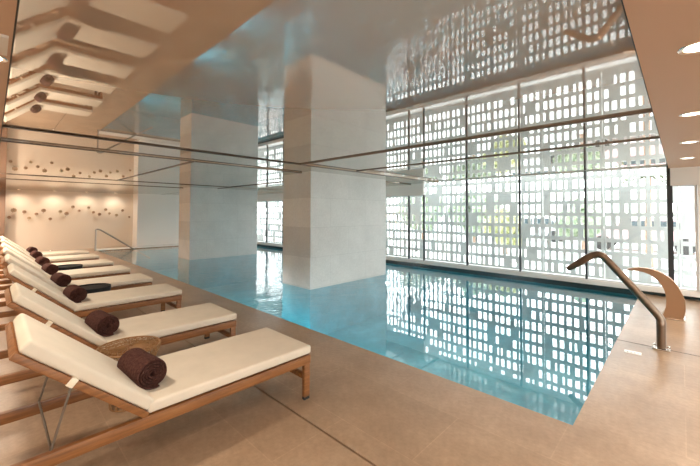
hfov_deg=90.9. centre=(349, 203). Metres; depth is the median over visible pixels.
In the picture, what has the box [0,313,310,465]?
sun lounger
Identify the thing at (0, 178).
trim
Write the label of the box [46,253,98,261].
seat cushion
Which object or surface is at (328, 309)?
pillar base
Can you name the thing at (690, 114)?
recessed light
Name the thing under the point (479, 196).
tree
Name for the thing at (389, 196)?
window
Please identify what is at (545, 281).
trim
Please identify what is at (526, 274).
trim
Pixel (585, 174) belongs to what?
window
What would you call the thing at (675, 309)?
fountain
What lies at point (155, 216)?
wall
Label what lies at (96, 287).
side table
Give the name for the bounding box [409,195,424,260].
window
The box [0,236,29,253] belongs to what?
cushion
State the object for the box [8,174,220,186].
trim
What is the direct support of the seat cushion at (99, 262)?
on the sun lounger at (99, 262)
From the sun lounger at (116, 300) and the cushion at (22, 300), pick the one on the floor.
the sun lounger at (116, 300)
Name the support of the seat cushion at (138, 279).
on the sun lounger at (126, 281)
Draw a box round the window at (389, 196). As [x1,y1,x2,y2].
[386,196,409,258]
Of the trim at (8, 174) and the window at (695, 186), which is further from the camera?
the trim at (8, 174)
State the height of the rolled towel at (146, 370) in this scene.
0.181 m
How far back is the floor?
2.52 m
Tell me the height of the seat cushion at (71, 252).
0.067 m
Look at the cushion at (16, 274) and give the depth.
3.79 m
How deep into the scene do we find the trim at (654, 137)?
4.75 m
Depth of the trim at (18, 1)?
1.83 m
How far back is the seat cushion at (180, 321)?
3.43 m
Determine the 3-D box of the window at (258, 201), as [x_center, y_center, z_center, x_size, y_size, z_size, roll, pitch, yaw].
[-4.112,0.810,15.612,1.251,1.833,0.060,-1,-2,44]
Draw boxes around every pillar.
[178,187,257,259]
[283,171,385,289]
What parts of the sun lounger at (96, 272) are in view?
rail, rail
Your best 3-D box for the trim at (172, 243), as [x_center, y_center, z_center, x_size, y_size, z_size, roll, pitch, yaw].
[-7.719,1.859,16.207,0.200,0.040,4.005,-1,-2,44]
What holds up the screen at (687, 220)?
on the ground
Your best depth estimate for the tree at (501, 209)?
13.23 m
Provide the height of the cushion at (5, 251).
0.522 m
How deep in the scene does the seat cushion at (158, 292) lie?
4.46 m
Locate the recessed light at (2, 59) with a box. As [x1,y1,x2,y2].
[0,56,7,62]
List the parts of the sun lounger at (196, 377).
rail, backrest frame, leg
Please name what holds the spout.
on the floor
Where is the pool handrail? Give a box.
[94,229,133,250]
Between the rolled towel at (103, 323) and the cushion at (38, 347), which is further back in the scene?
the rolled towel at (103, 323)
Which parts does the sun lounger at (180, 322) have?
rail, backrest frame, rail, leg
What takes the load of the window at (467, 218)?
attached to the trim at (683, 175)
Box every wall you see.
[4,190,132,250]
[132,194,178,246]
[697,185,699,283]
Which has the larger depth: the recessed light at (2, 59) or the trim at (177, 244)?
the trim at (177, 244)
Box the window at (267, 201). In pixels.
[266,201,282,244]
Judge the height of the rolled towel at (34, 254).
0.180 m
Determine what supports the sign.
on the floor
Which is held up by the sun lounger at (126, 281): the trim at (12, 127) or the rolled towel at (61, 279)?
the rolled towel at (61, 279)
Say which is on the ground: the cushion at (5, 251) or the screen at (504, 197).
the screen at (504, 197)
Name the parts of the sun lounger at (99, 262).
rail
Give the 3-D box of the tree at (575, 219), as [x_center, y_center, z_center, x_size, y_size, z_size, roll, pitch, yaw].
[9.587,0.852,14.412,1.870,2.316,1.624,-1,-2,44]
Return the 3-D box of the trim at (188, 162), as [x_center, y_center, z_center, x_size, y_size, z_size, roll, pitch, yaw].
[-4.234,-0.638,7.172,4.780,0.022,0.030,-1,-2,44]
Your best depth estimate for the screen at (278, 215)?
16.79 m
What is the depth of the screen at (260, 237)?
17.62 m
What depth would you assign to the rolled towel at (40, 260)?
6.83 m
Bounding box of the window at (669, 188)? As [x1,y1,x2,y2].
[586,166,674,287]
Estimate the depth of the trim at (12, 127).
4.49 m
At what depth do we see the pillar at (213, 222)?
11.64 m
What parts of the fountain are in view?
plate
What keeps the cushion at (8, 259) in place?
on the sun lounger at (126, 281)
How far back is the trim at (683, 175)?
7.92 m
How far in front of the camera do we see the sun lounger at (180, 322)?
3.10 m
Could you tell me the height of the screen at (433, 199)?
4.268 m
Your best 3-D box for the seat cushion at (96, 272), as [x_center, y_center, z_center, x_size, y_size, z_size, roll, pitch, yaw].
[-4.850,1.266,6.400,0.656,0.067,1.194,-1,-2,44]
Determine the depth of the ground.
14.02 m
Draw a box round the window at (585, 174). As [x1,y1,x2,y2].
[521,171,587,278]
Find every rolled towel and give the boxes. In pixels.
[26,247,37,252]
[30,251,42,258]
[35,256,49,265]
[41,263,58,274]
[50,272,71,286]
[63,284,86,302]
[84,310,119,336]
[117,348,166,389]
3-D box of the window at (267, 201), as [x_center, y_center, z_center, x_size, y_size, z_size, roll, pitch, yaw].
[-3.212,0.790,14.749,1.251,1.833,0.060,-1,-2,44]
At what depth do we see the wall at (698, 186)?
5.88 m
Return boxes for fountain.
[627,267,685,321]
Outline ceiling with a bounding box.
[0,0,666,194]
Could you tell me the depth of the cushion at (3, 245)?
6.54 m
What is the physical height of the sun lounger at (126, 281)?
0.899 m
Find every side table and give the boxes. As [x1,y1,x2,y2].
[57,264,82,270]
[79,283,110,317]
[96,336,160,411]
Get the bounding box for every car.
[521,217,562,241]
[597,219,695,254]
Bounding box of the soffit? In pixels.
[623,0,699,167]
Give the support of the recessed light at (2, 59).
in the ceiling
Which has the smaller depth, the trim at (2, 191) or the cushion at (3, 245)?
the cushion at (3, 245)
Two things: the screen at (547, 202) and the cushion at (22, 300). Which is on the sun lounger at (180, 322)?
the cushion at (22, 300)
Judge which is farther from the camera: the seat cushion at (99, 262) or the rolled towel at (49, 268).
the seat cushion at (99, 262)
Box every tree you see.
[398,191,444,238]
[448,189,501,242]
[483,208,521,253]
[554,197,600,249]
[606,170,687,267]
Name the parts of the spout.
plate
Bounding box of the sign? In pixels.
[624,349,641,355]
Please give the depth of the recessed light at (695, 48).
1.70 m
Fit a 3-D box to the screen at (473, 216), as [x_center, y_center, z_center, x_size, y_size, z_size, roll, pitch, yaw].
[3.512,-0.264,9.963,1.232,4.268,0.020,-1,-2,44]
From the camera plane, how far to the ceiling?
2.38 m
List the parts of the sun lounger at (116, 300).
rail, backrest frame, rail, leg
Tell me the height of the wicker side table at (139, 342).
0.452 m
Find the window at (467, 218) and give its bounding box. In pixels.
[424,179,468,265]
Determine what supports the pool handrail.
on the floor
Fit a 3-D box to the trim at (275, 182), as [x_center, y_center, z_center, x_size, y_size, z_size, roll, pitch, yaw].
[-4.694,-0.514,11.889,11.980,0.026,0.020,-1,-2,44]
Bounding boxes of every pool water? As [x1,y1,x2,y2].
[99,246,538,288]
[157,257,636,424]
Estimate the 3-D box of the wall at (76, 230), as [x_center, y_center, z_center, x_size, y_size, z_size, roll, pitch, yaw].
[-11.564,0.516,13.504,0.200,2.600,5.275,-1,-2,44]
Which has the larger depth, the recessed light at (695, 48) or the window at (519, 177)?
the window at (519, 177)
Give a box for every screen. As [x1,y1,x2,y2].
[257,202,267,241]
[268,201,282,243]
[386,196,416,257]
[416,181,451,261]
[452,179,493,266]
[493,175,543,271]
[543,171,604,278]
[603,167,680,286]
[679,186,696,288]
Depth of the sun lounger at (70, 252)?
9.08 m
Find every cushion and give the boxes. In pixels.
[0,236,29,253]
[0,238,34,260]
[1,242,41,267]
[3,247,50,276]
[4,254,61,289]
[7,263,77,309]
[10,283,106,347]
[13,313,153,409]
[41,250,88,256]
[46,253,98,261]
[49,265,130,277]
[51,259,113,266]
[60,273,152,291]
[74,283,181,311]
[103,303,236,349]
[147,327,310,412]
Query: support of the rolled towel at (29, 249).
on the sun lounger at (70, 252)
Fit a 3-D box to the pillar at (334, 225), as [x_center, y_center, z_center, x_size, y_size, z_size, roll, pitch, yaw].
[-0.281,0.524,8.049,0.930,2.430,2.430,-1,-2,44]
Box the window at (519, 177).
[467,176,521,271]
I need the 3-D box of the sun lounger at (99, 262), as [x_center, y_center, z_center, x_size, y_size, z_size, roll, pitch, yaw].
[-6.098,1.215,7.022,0.665,0.899,2.028,-1,-2,44]
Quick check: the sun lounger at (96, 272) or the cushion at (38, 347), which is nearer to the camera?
the cushion at (38, 347)
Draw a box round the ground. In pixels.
[257,220,695,285]
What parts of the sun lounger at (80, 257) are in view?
rail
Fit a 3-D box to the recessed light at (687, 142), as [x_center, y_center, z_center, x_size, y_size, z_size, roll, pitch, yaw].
[3.859,-0.700,3.920,0.164,0.008,0.164,-1,-2,44]
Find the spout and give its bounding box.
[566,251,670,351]
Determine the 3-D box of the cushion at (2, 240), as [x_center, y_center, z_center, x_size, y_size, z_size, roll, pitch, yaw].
[-7.449,1.041,7.742,0.652,0.522,0.575,-1,-2,44]
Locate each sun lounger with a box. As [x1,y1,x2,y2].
[0,236,88,262]
[0,238,98,268]
[0,242,113,278]
[0,247,130,290]
[0,254,152,306]
[0,263,181,330]
[0,283,236,385]
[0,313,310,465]
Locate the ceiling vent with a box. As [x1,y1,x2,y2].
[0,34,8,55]
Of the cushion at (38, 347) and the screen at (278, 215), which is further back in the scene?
the screen at (278, 215)
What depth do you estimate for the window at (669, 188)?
6.15 m
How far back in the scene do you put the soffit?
1.90 m
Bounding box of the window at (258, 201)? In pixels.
[257,201,267,242]
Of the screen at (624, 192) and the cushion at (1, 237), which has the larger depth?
the cushion at (1, 237)
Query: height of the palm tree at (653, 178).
2.834 m
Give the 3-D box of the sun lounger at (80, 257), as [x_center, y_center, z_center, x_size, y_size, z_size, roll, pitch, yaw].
[-7.152,1.238,8.047,0.665,0.899,2.028,-1,-2,44]
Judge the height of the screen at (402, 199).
4.268 m
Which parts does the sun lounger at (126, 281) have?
backrest frame, rail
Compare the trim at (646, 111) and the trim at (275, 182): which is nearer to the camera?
the trim at (646, 111)
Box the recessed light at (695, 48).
[677,41,699,54]
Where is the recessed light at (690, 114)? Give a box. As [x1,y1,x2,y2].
[679,111,699,116]
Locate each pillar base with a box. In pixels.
[178,257,256,288]
[282,274,385,333]
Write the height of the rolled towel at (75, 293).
0.183 m
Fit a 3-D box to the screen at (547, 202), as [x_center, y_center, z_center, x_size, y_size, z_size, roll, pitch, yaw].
[5.301,-0.303,8.246,1.232,4.268,0.020,-1,-2,44]
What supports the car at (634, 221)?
on the ground
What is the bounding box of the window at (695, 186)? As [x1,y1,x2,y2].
[672,185,699,291]
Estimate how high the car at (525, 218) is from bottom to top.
1.380 m
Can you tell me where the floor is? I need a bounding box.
[0,246,699,465]
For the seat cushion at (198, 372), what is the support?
on the sun lounger at (196, 377)
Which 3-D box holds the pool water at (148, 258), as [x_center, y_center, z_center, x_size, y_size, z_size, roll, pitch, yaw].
[-2.148,1.772,9.907,15.724,0.001,5.616,-1,-2,44]
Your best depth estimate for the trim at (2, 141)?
5.10 m
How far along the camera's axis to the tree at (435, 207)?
19.86 m
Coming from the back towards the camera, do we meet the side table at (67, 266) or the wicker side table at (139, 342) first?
the side table at (67, 266)
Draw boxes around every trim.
[0,0,667,165]
[0,178,173,187]
[0,189,5,250]
[2,141,410,184]
[3,125,437,182]
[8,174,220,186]
[96,244,178,250]
[117,162,193,180]
[137,243,178,246]
[161,182,281,194]
[257,165,699,201]
[257,241,699,297]
[257,244,699,300]
[300,110,651,164]
[356,137,659,171]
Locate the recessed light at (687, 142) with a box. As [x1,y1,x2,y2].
[680,141,698,143]
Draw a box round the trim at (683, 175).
[257,165,699,201]

